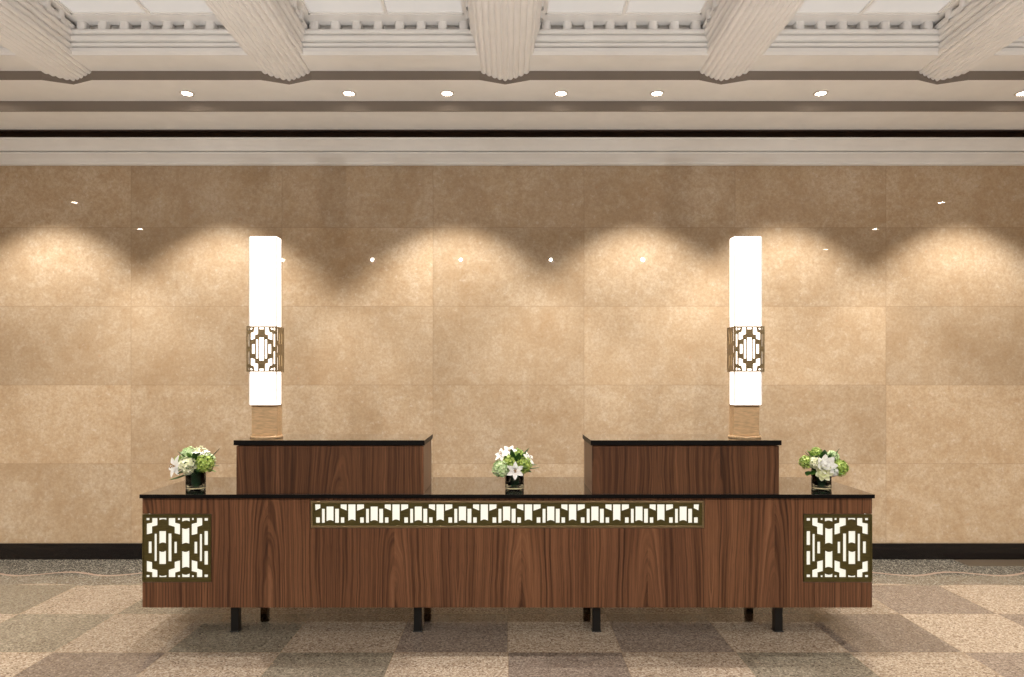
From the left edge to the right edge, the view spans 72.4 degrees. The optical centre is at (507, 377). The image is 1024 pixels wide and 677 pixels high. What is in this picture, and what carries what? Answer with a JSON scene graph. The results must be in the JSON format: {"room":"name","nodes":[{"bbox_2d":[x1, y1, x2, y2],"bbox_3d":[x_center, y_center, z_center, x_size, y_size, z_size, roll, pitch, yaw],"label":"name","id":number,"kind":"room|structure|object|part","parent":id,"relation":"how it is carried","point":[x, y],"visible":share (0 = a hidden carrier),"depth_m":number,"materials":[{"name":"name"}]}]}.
{"room":"hotel lobby","nodes":[
{"label":"hotel lobby","id":0,"kind":"room"},
{"bbox_2d":[36,0,222,28],"bbox_3d":[-2.292,-2.291,2.572,1.167,0.098,4.085,0,0,0],"label":"trim","id":1,"kind":"structure","parent":0,"point":[82,20],"depth_m":4.52,"materials":[{"name":"white paint"}]},
{"bbox_2d":[59,0,211,14],"bbox_3d":[-2.292,-2.332,2.562,0.997,0.020,3.825,0,0,0],"label":"ceiling panel","id":2,"kind":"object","parent":1,"relation":"attached to","point":[147,6],"depth_m":4.39,"materials":[{"name":"white paint"}]},
{"bbox_3d":[-2.292,-2.329,2.562,0.997,0.014,3.825,0,0,0],"label":"frame","id":3,"kind":"part","parent":2,"relation":"part of","materials":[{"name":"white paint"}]},
{"bbox_2d":[289,0,469,28],"bbox_3d":[-0.777,-2.291,2.572,1.167,0.098,4.085,0,0,0],"label":"trim","id":4,"kind":"structure","parent":0,"point":[314,20],"depth_m":4.52,"materials":[{"name":"white paint"}]},
{"bbox_2d":[304,0,461,14],"bbox_3d":[-0.777,-2.332,2.562,0.997,0.020,3.825,0,0,0],"label":"ceiling panel","id":5,"kind":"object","parent":4,"relation":"attached to","point":[385,6],"depth_m":4.39,"materials":[{"name":"white paint"}]},
{"bbox_3d":[-0.777,-2.329,2.562,0.997,0.014,3.825,0,0,0],"label":"frame","id":6,"kind":"part","parent":5,"relation":"part of","materials":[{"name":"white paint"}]},
{"bbox_2d":[0,166,1023,542],"bbox_3d":[0.000,-0.550,5.900,14.000,4.100,0.200,0,0,0],"label":"wall","id":7,"kind":"structure","parent":0,"point":[481,310],"depth_m":5.80,"materials":[{"name":"beige stone"}]},
{"bbox_2d":[0,137,1023,165],"bbox_3d":[0.000,-1.841,5.697,14.000,0.166,0.205,0,0,0],"label":"trim","id":8,"kind":"structure","parent":7,"relation":"attached to","point":[14,151],"depth_m":5.68,"materials":[{"name":"beige paint"}]},
{"bbox_2d":[0,130,1023,136],"bbox_3d":[0.000,-1.992,5.700,14.000,0.136,0.200,0,0,0],"label":"trim","id":9,"kind":"structure","parent":7,"relation":"attached to","point":[3,133],"depth_m":5.79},
{"bbox_2d":[0,543,1023,558],"bbox_3d":[0.000,1.433,5.791,14.000,0.133,0.018,0,0,0],"label":"baseboard","id":10,"kind":"structure","parent":7,"relation":"attached to","point":[7,550],"depth_m":5.78,"materials":[{"name":"black stone"}]},
{"bbox_2d":[0,559,1023,676],"bbox_3d":[0.000,1.550,1.000,14.000,0.100,10.000,0,0,0],"label":"floor","id":11,"kind":"structure","parent":0,"point":[59,617],"depth_m":4.09,"materials":[{"name":"carpet"}]},
{"bbox_2d":[139,434,874,631],"bbox_3d":[-0.005,0.932,4.428,4.278,1.136,0.716,0,0,0],"label":"reception desk","id":12,"kind":"object","parent":11,"relation":"on","point":[303,520],"visible":1,"depth_m":4.09,"materials":[{"name":"brown wood"}]},
{"bbox_3d":[-1.936,0.993,4.094,0.400,0.394,0.008,0,0,0],"label":"pierced panel","id":13,"kind":"part","parent":12,"relation":"part of","materials":[{"name":"brown metal"}]},
{"bbox_2d":[169,446,218,489],"bbox_3d":[-1.915,0.547,4.282,0.287,0.260,0.253,0,0,-37],"label":"flower arrangement","id":14,"kind":"object","parent":12,"relation":"on","point":[195,462],"visible":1,"depth_m":4.24,"materials":[{"name":"white plant"}]},
{"bbox_3d":[-1.615,1.419,4.157,0.056,0.163,0.054,0,0,0],"label":"leg","id":15,"kind":"part","parent":12,"relation":"part of","materials":[{"name":"black paint"}]},
{"bbox_2d":[246,236,283,438],"bbox_3d":[-1.469,-0.243,4.262,0.192,1.213,0.192,0,0,0],"label":"table lamp","id":16,"kind":"object","parent":12,"relation":"on","point":[265,331],"visible":1,"depth_m":4.20,"materials":[{"name":"white fabric"}]},
{"bbox_2d":[246,326,276,371],"bbox_3d":[-1.469,-0.173,4.173,0.180,0.272,0.005,0,0,0],"label":"grille","id":17,"kind":"object","parent":16,"relation":"attached to","point":[262,343],"depth_m":4.17,"materials":[{"name":"brown metal"}]},
{"bbox_3d":[-1.469,-0.344,4.239,0.168,1.006,0.084,0,0,0],"label":"corner trim","id":18,"kind":"part","parent":16,"relation":"part of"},
{"bbox_3d":[-1.469,-0.344,4.240,0.164,1.012,0.080,0,0,0],"label":"lamp shade","id":19,"kind":"part","parent":16,"relation":"part of","materials":[{"name":"plastic"}]},
{"bbox_3d":[-1.469,0.251,4.266,0.156,0.197,0.088,0,0,0],"label":"stem","id":20,"kind":"part","parent":16,"relation":"part of","materials":[{"name":"brown wood"}]},
{"bbox_3d":[-1.469,-0.337,4.289,0.160,1.022,0.014,0,0,0],"label":"plate","id":21,"kind":"part","parent":16,"relation":"part of","materials":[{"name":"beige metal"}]},
{"bbox_2d":[236,440,430,493],"bbox_3d":[-1.042,0.537,4.309,1.096,0.280,0.422,0,0,0],"label":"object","id":22,"kind":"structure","parent":12,"relation":"on","point":[259,469],"depth_m":4.10,"materials":[{"name":"brown wood"}]},
{"bbox_2d":[234,434,432,444],"bbox_3d":[-1.044,0.378,4.308,1.115,0.029,0.445,0,0,0],"label":"countertop","id":23,"kind":"structure","parent":12,"relation":"on","point":[288,439],"depth_m":4.14,"materials":[{"name":"black stone"}]},
{"bbox_3d":[-0.534,1.419,4.157,0.056,0.163,0.054,0,0,0],"label":"leg","id":24,"kind":"part","parent":12,"relation":"part of","materials":[{"name":"black paint"}]},
{"bbox_3d":[-0.004,1.022,4.102,4.263,0.638,0.024,0,0,0],"label":"panel","id":25,"kind":"part","parent":12,"relation":"part of","materials":[{"name":"brown wood"}]},
{"bbox_2d":[139,477,874,497],"bbox_3d":[-0.005,0.689,4.428,4.278,0.023,0.716,0,0,0],"label":"countertop","id":26,"kind":"structure","parent":12,"relation":"on","point":[216,487],"depth_m":4.14,"materials":[{"name":"black stone"}]},
{"bbox_2d":[492,446,538,489],"bbox_3d":[0.044,0.547,4.278,0.261,0.260,0.260,0,0,-44],"label":"flower arrangement","id":27,"kind":"object","parent":12,"relation":"on","point":[512,464],"visible":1,"depth_m":4.24,"materials":[{"name":"white plant"}]},
{"bbox_3d":[0.524,1.419,4.157,0.056,0.163,0.054,0,0,0],"label":"leg","id":28,"kind":"part","parent":12,"relation":"part of","materials":[{"name":"black paint"}]},
{"bbox_2d":[584,440,778,493],"bbox_3d":[1.040,0.537,4.309,1.095,0.280,0.422,0,0,0],"label":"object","id":29,"kind":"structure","parent":12,"relation":"on","point":[607,469],"depth_m":4.10,"materials":[{"name":"brown wood"}]},
{"bbox_2d":[583,434,781,444],"bbox_3d":[1.040,0.378,4.308,1.114,0.029,0.445,0,0,0],"label":"countertop","id":30,"kind":"structure","parent":12,"relation":"on","point":[593,439],"depth_m":4.14,"materials":[{"name":"black stone"}]},
{"bbox_2d":[727,236,764,438],"bbox_3d":[1.439,-0.243,4.262,0.192,1.213,0.192,0,0,0],"label":"table lamp","id":31,"kind":"object","parent":12,"relation":"on","point":[746,355],"visible":1,"depth_m":4.20,"materials":[{"name":"white fabric"}]},
{"bbox_3d":[1.439,-0.337,4.289,0.160,1.022,0.014,0,0,0],"label":"plate","id":32,"kind":"part","parent":31,"relation":"part of","materials":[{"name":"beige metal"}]},
{"bbox_3d":[1.439,0.251,4.266,0.156,0.197,0.088,0,0,0],"label":"stem","id":33,"kind":"part","parent":31,"relation":"part of","materials":[{"name":"brown wood"}]},
{"bbox_3d":[1.439,-0.344,4.240,0.164,1.012,0.080,0,0,0],"label":"lamp shade","id":34,"kind":"part","parent":31,"relation":"part of","materials":[{"name":"plastic"}]},
{"bbox_3d":[1.439,-0.344,4.239,0.168,1.006,0.084,0,0,0],"label":"corner trim","id":35,"kind":"part","parent":31,"relation":"part of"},
{"bbox_2d":[734,326,764,371],"bbox_3d":[1.439,-0.173,4.173,0.180,0.272,0.005,0,0,0],"label":"grille","id":36,"kind":"object","parent":31,"relation":"attached to","point":[748,343],"depth_m":4.17,"materials":[{"name":"brown metal"}]},
{"bbox_3d":[1.600,1.419,4.157,0.056,0.163,0.054,0,0,0],"label":"leg","id":37,"kind":"part","parent":12,"relation":"part of","materials":[{"name":"black paint"}]},
{"bbox_2d":[798,447,848,489],"bbox_3d":[1.922,0.553,4.303,0.291,0.248,0.268,0,0,0],"label":"flower arrangement","id":38,"kind":"object","parent":12,"relation":"on","point":[824,465],"visible":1,"depth_m":4.23,"materials":[{"name":"white plant"}]},
{"bbox_3d":[1.927,0.993,4.094,0.400,0.394,0.008,0,0,0],"label":"pierced panel","id":39,"kind":"part","parent":12,"relation":"part of","materials":[{"name":"brown metal"}]},
{"bbox_2d":[956,560,1023,565],"bbox_3d":[4.440,1.498,5.675,1.520,0.004,0.180,0,0,0],"label":"floor plate","id":40,"kind":"object","parent":11,"relation":"on","point":[967,562],"visible":1,"depth_m":5.68,"materials":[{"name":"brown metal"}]},
{"bbox_2d":[0,80,1023,100],"bbox_3d":[0.000,-2.060,5.024,14.000,0.001,0.367,0,0,0],"label":"ceiling","id":41,"kind":"structure","parent":0,"point":[10,90],"depth_m":5.00,"materials":[{"name":"beige paint"}]},
{"bbox_2d":[179,90,194,96],"bbox_3d":[-2.320,-2.062,5.060,0.104,0.019,0.104,0,0,0],"label":"recessed light","id":42,"kind":"object","parent":41,"relation":"in","point":[182,92],"visible":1,"depth_m":5.06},
{"bbox_2d":[342,90,355,96],"bbox_3d":[-1.150,-2.062,5.060,0.104,0.019,0.104,0,0,0],"label":"recessed light","id":43,"kind":"object","parent":41,"relation":"in","point":[349,93],"visible":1,"depth_m":5.06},
{"bbox_2d":[440,90,453,96],"bbox_3d":[-0.440,-2.062,5.060,0.104,0.019,0.104,0,0,0],"label":"recessed light","id":44,"kind":"object","parent":41,"relation":"in","point":[447,93],"visible":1,"depth_m":5.06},
{"bbox_2d":[0,71,1023,84],"bbox_3d":[0.000,-2.130,4.877,14.000,0.140,0.074,0,0,0],"label":"trim","id":45,"kind":"structure","parent":41,"relation":"attached to","point":[4,75],"depth_m":4.84,"materials":[{"name":"beige paint"}]},
{"bbox_2d":[554,90,567,96],"bbox_3d":[0.383,-2.062,5.060,0.104,0.019,0.104,0,0,0],"label":"recessed light","id":46,"kind":"object","parent":41,"relation":"in","point":[560,93],"visible":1,"depth_m":5.06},
{"bbox_2d":[650,90,663,96],"bbox_3d":[1.077,-2.062,5.060,0.104,0.019,0.104,0,0,0],"label":"recessed light","id":47,"kind":"object","parent":41,"relation":"in","point":[656,93],"visible":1,"depth_m":5.06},
{"bbox_2d":[813,90,827,96],"bbox_3d":[2.260,-2.062,5.060,0.104,0.019,0.104,0,0,0],"label":"recessed light","id":48,"kind":"object","parent":41,"relation":"in","point":[821,92],"visible":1,"depth_m":5.06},
{"bbox_2d":[1014,91,1023,96],"bbox_3d":[3.720,-2.062,5.060,0.104,0.019,0.104,0,0,0],"label":"recessed light","id":49,"kind":"object","parent":41,"relation":"in","point":[1021,93],"visible":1,"depth_m":5.07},
{"bbox_2d":[0,112,1023,129],"bbox_3d":[0.000,-2.043,5.412,14.000,0.113,0.375,0,0,0],"label":"crown molding","id":50,"kind":"structure","parent":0,"point":[8,120],"depth_m":5.39,"materials":[{"name":"beige paint"}]},
{"bbox_2d":[0,101,1023,111],"bbox_3d":[0.000,-2.031,5.216,14.000,0.088,0.018,0,0,0],"label":"trim","id":51,"kind":"structure","parent":50,"relation":"attached to","point":[5,106],"depth_m":5.21,"materials":[{"name":"beige paint"}]},
{"bbox_2d":[540,0,718,28],"bbox_3d":[0.738,-2.291,2.572,1.167,0.098,4.085,0,0,0],"label":"trim","id":52,"kind":"structure","parent":0,"point":[652,20],"depth_m":4.52,"materials":[{"name":"white paint"}]},
{"bbox_2d":[548,0,705,14],"bbox_3d":[0.738,-2.332,2.562,0.997,0.020,3.825,0,0,0],"label":"ceiling panel","id":53,"kind":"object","parent":52,"relation":"attached to","point":[623,6],"depth_m":4.39,"materials":[{"name":"white paint"}]},
{"bbox_3d":[0.738,-2.329,2.562,0.997,0.014,3.825,0,0,0],"label":"frame","id":54,"kind":"part","parent":53,"relation":"part of","materials":[{"name":"white paint"}]},
{"bbox_2d":[786,0,973,28],"bbox_3d":[2.252,-2.291,2.572,1.167,0.098,4.085,0,0,0],"label":"trim","id":55,"kind":"structure","parent":0,"point":[819,20],"depth_m":4.52,"materials":[{"name":"white paint"}]},
{"bbox_2d":[797,0,950,14],"bbox_3d":[2.252,-2.332,2.562,0.997,0.020,3.825,0,0,0],"label":"ceiling panel","id":56,"kind":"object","parent":55,"relation":"attached to","point":[861,6],"depth_m":4.39,"materials":[{"name":"white paint"}]},
{"bbox_3d":[2.252,-2.329,2.562,0.997,0.014,3.825,0,0,0],"label":"frame","id":57,"kind":"part","parent":56,"relation":"part of","materials":[{"name":"white paint"}]},
{"bbox_3d":[0.000,-2.130,0.300,14.000,0.140,8.600,0,0,0],"label":"ceiling","id":58,"kind":"structure","parent":0,"visible":0},
{"bbox_2d":[0,0,90,80],"bbox_3d":[-3.050,-2.194,2.722,0.459,0.221,4.384,0,0,0],"label":"trim","id":59,"kind":"structure","parent":58,"relation":"attached to","point":[36,35],"depth_m":4.39,"materials":[{"name":"white paint"}]},
{"bbox_2d":[203,0,309,80],"bbox_3d":[-1.535,-2.194,2.722,0.459,0.221,4.384,0,0,0],"label":"trim","id":60,"kind":"structure","parent":58,"relation":"attached to","point":[270,32],"depth_m":4.29,"materials":[{"name":"white paint"}]},
{"bbox_2d":[467,0,542,80],"bbox_3d":[-0.020,-2.194,2.722,0.459,0.221,4.384,0,0,0],"label":"trim","id":61,"kind":"structure","parent":58,"relation":"attached to","point":[504,32],"depth_m":4.29,"materials":[{"name":"white paint"}]},
{"bbox_2d":[0,26,1023,70],"bbox_3d":[0.000,-2.224,4.733,14.000,0.202,0.394,0,0,0],"label":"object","id":62,"kind":"structure","parent":58,"relation":"attached to","point":[346,48],"depth_m":4.60,"materials":[{"name":"beige paint"}]},
{"bbox_2d":[700,0,805,80],"bbox_3d":[1.495,-2.194,2.722,0.459,0.221,4.384,0,0,0],"label":"beam","id":63,"kind":"structure","parent":58,"relation":"attached to","point":[738,32],"depth_m":4.29,"materials":[{"name":"white paint"}]},
{"bbox_2d":[919,0,1023,80],"bbox_3d":[3.010,-2.194,2.722,0.459,0.221,4.384,0,0,0],"label":"beam","id":64,"kind":"structure","parent":58,"relation":"attached to","point":[983,28],"depth_m":4.35,"materials":[{"name":"white paint"}]}
]}

